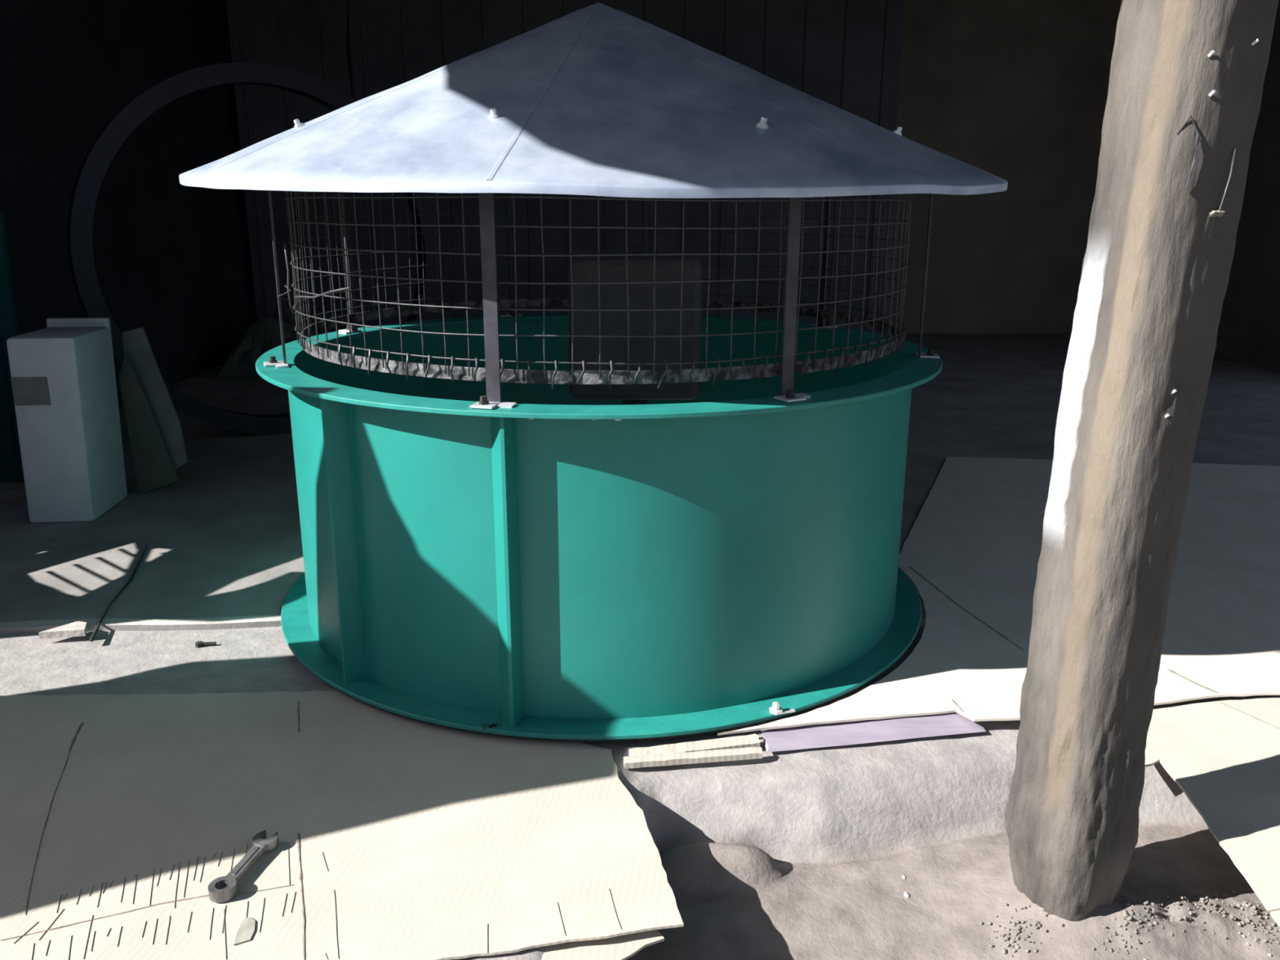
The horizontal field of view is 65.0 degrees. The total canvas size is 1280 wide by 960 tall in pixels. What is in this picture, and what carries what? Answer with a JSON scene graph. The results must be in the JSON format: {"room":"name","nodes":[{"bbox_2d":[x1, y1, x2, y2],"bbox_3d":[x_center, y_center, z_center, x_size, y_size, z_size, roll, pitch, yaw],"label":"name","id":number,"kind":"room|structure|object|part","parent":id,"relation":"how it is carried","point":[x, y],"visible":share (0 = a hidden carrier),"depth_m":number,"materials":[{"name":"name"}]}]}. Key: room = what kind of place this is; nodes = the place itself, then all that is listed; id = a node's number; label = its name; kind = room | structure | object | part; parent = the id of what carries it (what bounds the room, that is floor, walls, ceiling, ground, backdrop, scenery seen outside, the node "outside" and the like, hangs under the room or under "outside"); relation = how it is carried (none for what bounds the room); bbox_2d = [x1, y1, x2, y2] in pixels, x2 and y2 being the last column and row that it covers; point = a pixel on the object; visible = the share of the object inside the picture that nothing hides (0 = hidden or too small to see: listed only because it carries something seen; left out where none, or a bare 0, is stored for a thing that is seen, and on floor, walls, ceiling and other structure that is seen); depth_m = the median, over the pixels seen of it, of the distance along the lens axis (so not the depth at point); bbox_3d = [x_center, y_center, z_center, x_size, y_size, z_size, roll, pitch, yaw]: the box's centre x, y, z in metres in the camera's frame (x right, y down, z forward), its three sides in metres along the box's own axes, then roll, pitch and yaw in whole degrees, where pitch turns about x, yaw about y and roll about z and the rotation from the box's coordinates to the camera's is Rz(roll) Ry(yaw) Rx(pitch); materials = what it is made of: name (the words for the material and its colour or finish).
{"room":"workshop yard","nodes":[
{"label":"workshop yard","id":0,"kind":"room"},
{"bbox_2d":[0,0,257,407],"bbox_3d":[-3.146,-2.291,4.768,0.040,4.500,8.830,0,16,-1],"label":"wall","id":1,"kind":"structure","parent":0,"point":[172,260],"depth_m":6.23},
{"bbox_2d":[226,0,905,333],"bbox_3d":[-0.551,-2.683,7.828,5.100,3.400,0.075,0,16,-1],"label":"door","id":2,"kind":"structure","parent":1,"relation":"in","point":[846,55],"depth_m":7.76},
{"bbox_2d":[0,333,1279,634],"bbox_3d":[-0.074,-0.523,6.497,18.200,0.049,7.352,0,16,-1],"label":"floor","id":3,"kind":"structure","parent":0,"point":[224,550],"depth_m":4.33,"materials":[{"name":"grey concrete"}]},
{"bbox_2d":[0,211,24,483],"bbox_3d":[-2.912,-0.552,4.310,0.528,1.160,0.072,0,16,-1],"label":"sheet","id":4,"kind":"object","parent":3,"relation":"on","point":[11,460],"visible":0.59,"depth_m":4.34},
{"bbox_2d":[6,317,127,523],"bbox_3d":[-2.251,-0.243,3.970,0.274,0.750,0.385,-1,16,-6],"label":"box","id":5,"kind":"object","parent":3,"relation":"on","point":[63,379],"visible":1,"depth_m":3.83,"materials":[{"name":"white plastic"}]},
{"bbox_3d":[-2.276,-0.290,4.139,0.261,0.750,0.030,-1,16,-6],"label":"panel","id":6,"kind":"part","parent":5,"relation":"part of","materials":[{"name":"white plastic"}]},
{"bbox_2d":[88,544,147,641],"bbox_3d":[-1.665,0.345,3.242,0.022,0.010,0.840,-4,16,-14],"label":"rod","id":7,"kind":"object","parent":3,"relation":"on","point":[92,637],"visible":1,"depth_m":3.15,"materials":[{"name":"black metal"}]},
{"bbox_2d":[118,352,179,493],"bbox_3d":[-2.063,-0.233,4.218,0.200,0.600,0.033,0,16,-1],"label":"cardboard sheet","id":8,"kind":"object","parent":3,"relation":"on","point":[154,468],"visible":1,"depth_m":4.22,"materials":[{"name":"cardboard"}]},
{"bbox_2d":[121,327,187,492],"bbox_3d":[-2.049,-0.293,4.254,0.230,0.697,0.085,0,16,-1],"label":"cardboard sheet","id":9,"kind":"object","parent":3,"relation":"on","point":[136,344],"visible":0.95,"depth_m":4.24,"materials":[{"name":"grey cardboard"}]},
{"bbox_2d":[66,62,439,434],"bbox_3d":[-1.913,-1.165,5.222,1.860,1.862,0.132,-11,19,-35],"label":"ring","id":10,"kind":"object","parent":3,"relation":"on","point":[95,165],"visible":0.56,"depth_m":4.83,"materials":[{"name":"black metal"}]},
{"bbox_2d":[216,306,331,379],"bbox_3d":[-2.541,-1.034,7.375,0.886,0.445,0.900,0,16,-1],"label":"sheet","id":11,"kind":"object","parent":3,"relation":"on","point":[263,335],"visible":0.48,"depth_m":7.14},
{"bbox_2d":[178,2,1008,742],"bbox_3d":[-0.119,-0.499,3.052,2.260,1.747,2.260,-12,20,-38],"label":"ventilator","id":12,"kind":"object","parent":3,"relation":"on","point":[633,513],"visible":1,"depth_m":2.37,"materials":[{"name":"green paint"}]},
{"bbox_3d":[-0.118,-0.349,3.354,1.830,0.785,0.400,0,16,-1],"label":"motor","id":13,"kind":"part","parent":12,"relation":"part of","materials":[{"name":"paint"}]},
{"bbox_2d":[717,457,1279,735],"bbox_3d":[2.111,0.280,3.524,2.378,0.016,3.893,8,17,25],"label":"cardboard sheet","id":14,"kind":"object","parent":3,"relation":"on","point":[971,552],"visible":0.73,"depth_m":3.22,"materials":[{"name":"grey cardboard"}]},
{"bbox_2d":[884,0,1121,333],"bbox_3d":[0.774,-3.092,9.199,8.400,3.700,0.100,0,16,-1],"label":"wall","id":15,"kind":"structure","parent":0,"point":[1015,91],"depth_m":9.20,"materials":[{"name":"brown paint"}]},
{"bbox_2d":[1214,0,1279,370],"bbox_3d":[4.848,-2.704,7.928,0.100,3.440,2.900,0,16,-1],"label":"wall","id":16,"kind":"structure","parent":0,"point":[1249,327],"depth_m":7.76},
{"bbox_3d":[0.907,-3.594,4.505,8.160,0.060,8.900,0,16,-1],"label":"ceiling","id":17,"kind":"structure","parent":0,"visible":0},
{"bbox_2d":[346,0,355,99],"bbox_3d":[-1.730,-3.086,6.041,0.141,1.722,0.024,0,16,-1],"label":"hanging cable","id":18,"kind":"object","parent":17,"relation":"hanging from","point":[348,43],"visible":0.72,"depth_m":6.17,"materials":[{"name":"black metal"}]},
{"label":"outside","id":19,"kind":"structure","parent":0,"visible":0},
{"bbox_2d":[0,626,1279,959],"bbox_3d":[0.091,2.066,-2.563,18.200,0.158,11.800,0,16,-1],"label":"ground","id":20,"kind":"structure","parent":19,"point":[805,854],"depth_m":2.19,"materials":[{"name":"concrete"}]},
{"bbox_2d":[38,621,87,639],"bbox_3d":[-1.661,0.433,2.909,0.121,0.020,0.069,-2,16,-9],"label":"chip","id":21,"kind":"object","parent":20,"relation":"on","point":[77,628],"visible":1,"depth_m":2.88,"materials":[{"name":"white stone"}]},
{"bbox_2d":[195,640,216,648],"bbox_3d":[-1.239,0.468,2.865,0.055,0.014,0.022,0,16,-1],"label":"bolt","id":22,"kind":"object","parent":20,"relation":"on","point":[198,644],"visible":1,"depth_m":2.86,"materials":[{"name":"grey metal"}]},
{"bbox_2d":[0,690,683,959],"bbox_3d":[-1.111,0.693,2.044,2.370,0.019,1.169,0,16,-1],"label":"cardboard sheet","id":23,"kind":"object","parent":20,"relation":"on","point":[401,838],"visible":0.94,"depth_m":2.00,"materials":[{"name":"beige cardboard"}]},
{"bbox_2d":[208,830,279,902],"bbox_3d":[-0.746,0.725,1.894,0.048,0.020,0.193,3,16,10],"label":"spanner","id":24,"kind":"object","parent":23,"relation":"on","point":[221,889],"visible":1,"depth_m":1.87,"materials":[{"name":"metal"}]},
{"bbox_2d":[233,916,255,945],"bbox_3d":[-0.682,0.780,1.739,0.028,0.002,0.068,-2,16,-9],"label":"paper scrap","id":25,"kind":"object","parent":23,"relation":"on","point":[246,931],"visible":1,"depth_m":1.74,"materials":[{"name":"white paper"}]},
{"bbox_2d":[541,929,664,959],"bbox_3d":[-0.176,0.819,1.665,0.440,0.006,0.307,0,16,-1],"label":"cardboard sheet","id":26,"kind":"object","parent":20,"relation":"on","point":[624,947],"visible":0.3,"depth_m":1.72,"materials":[{"name":"beige cardboard"}]},
{"bbox_2d":[623,746,762,768],"bbox_3d":[0.121,0.628,2.276,0.318,0.023,0.019,-2,16,-8],"label":"strip","id":27,"kind":"object","parent":20,"relation":"on","point":[749,753],"visible":1,"depth_m":2.27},
{"bbox_2d":[628,733,759,755],"bbox_3d":[0.127,0.618,2.313,0.305,0.023,0.032,-3,16,-13],"label":"strip","id":28,"kind":"object","parent":20,"relation":"on","point":[749,740],"visible":0.8,"depth_m":2.31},
{"bbox_2d":[760,711,986,751],"bbox_3d":[0.555,0.595,2.414,0.554,0.016,0.107,-3,16,-10],"label":"wooden plank","id":29,"kind":"object","parent":20,"relation":"on","point":[846,733],"visible":0.92,"depth_m":2.40,"materials":[{"name":"purple wood"}]},
{"bbox_2d":[903,891,909,897],"bbox_3d":[0.544,0.848,2.050,0.011,0.007,0.017,0,16,-1],"label":"chip","id":30,"kind":"object","parent":20,"relation":"on","point":[906,895],"visible":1,"depth_m":2.05,"materials":[{"name":"white stone"}]},
{"bbox_2d":[979,881,1279,959],"bbox_3d":[0.972,0.850,1.936,0.647,0.074,0.201,-3,16,-12],"label":"crumbs","id":31,"kind":"object","parent":20,"relation":"on","point":[1244,904],"visible":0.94,"depth_m":1.94,"materials":[{"name":"grey gravel"}]},
{"bbox_2d":[1004,0,1279,921],"bbox_3d":[0.889,-0.811,1.554,0.308,3.715,0.230,0,16,-1],"label":"trunk","id":32,"kind":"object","parent":20,"relation":"on","point":[1187,77],"depth_m":1.68,"materials":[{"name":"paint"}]},
{"bbox_2d":[1144,697,1279,927],"bbox_3d":[1.718,0.677,2.141,1.230,0.011,0.941,0,16,-1],"label":"cardboard sheet","id":33,"kind":"object","parent":20,"relation":"on","point":[1224,755],"visible":0.9,"depth_m":2.23,"materials":[{"name":"beige cardboard"}]}
]}

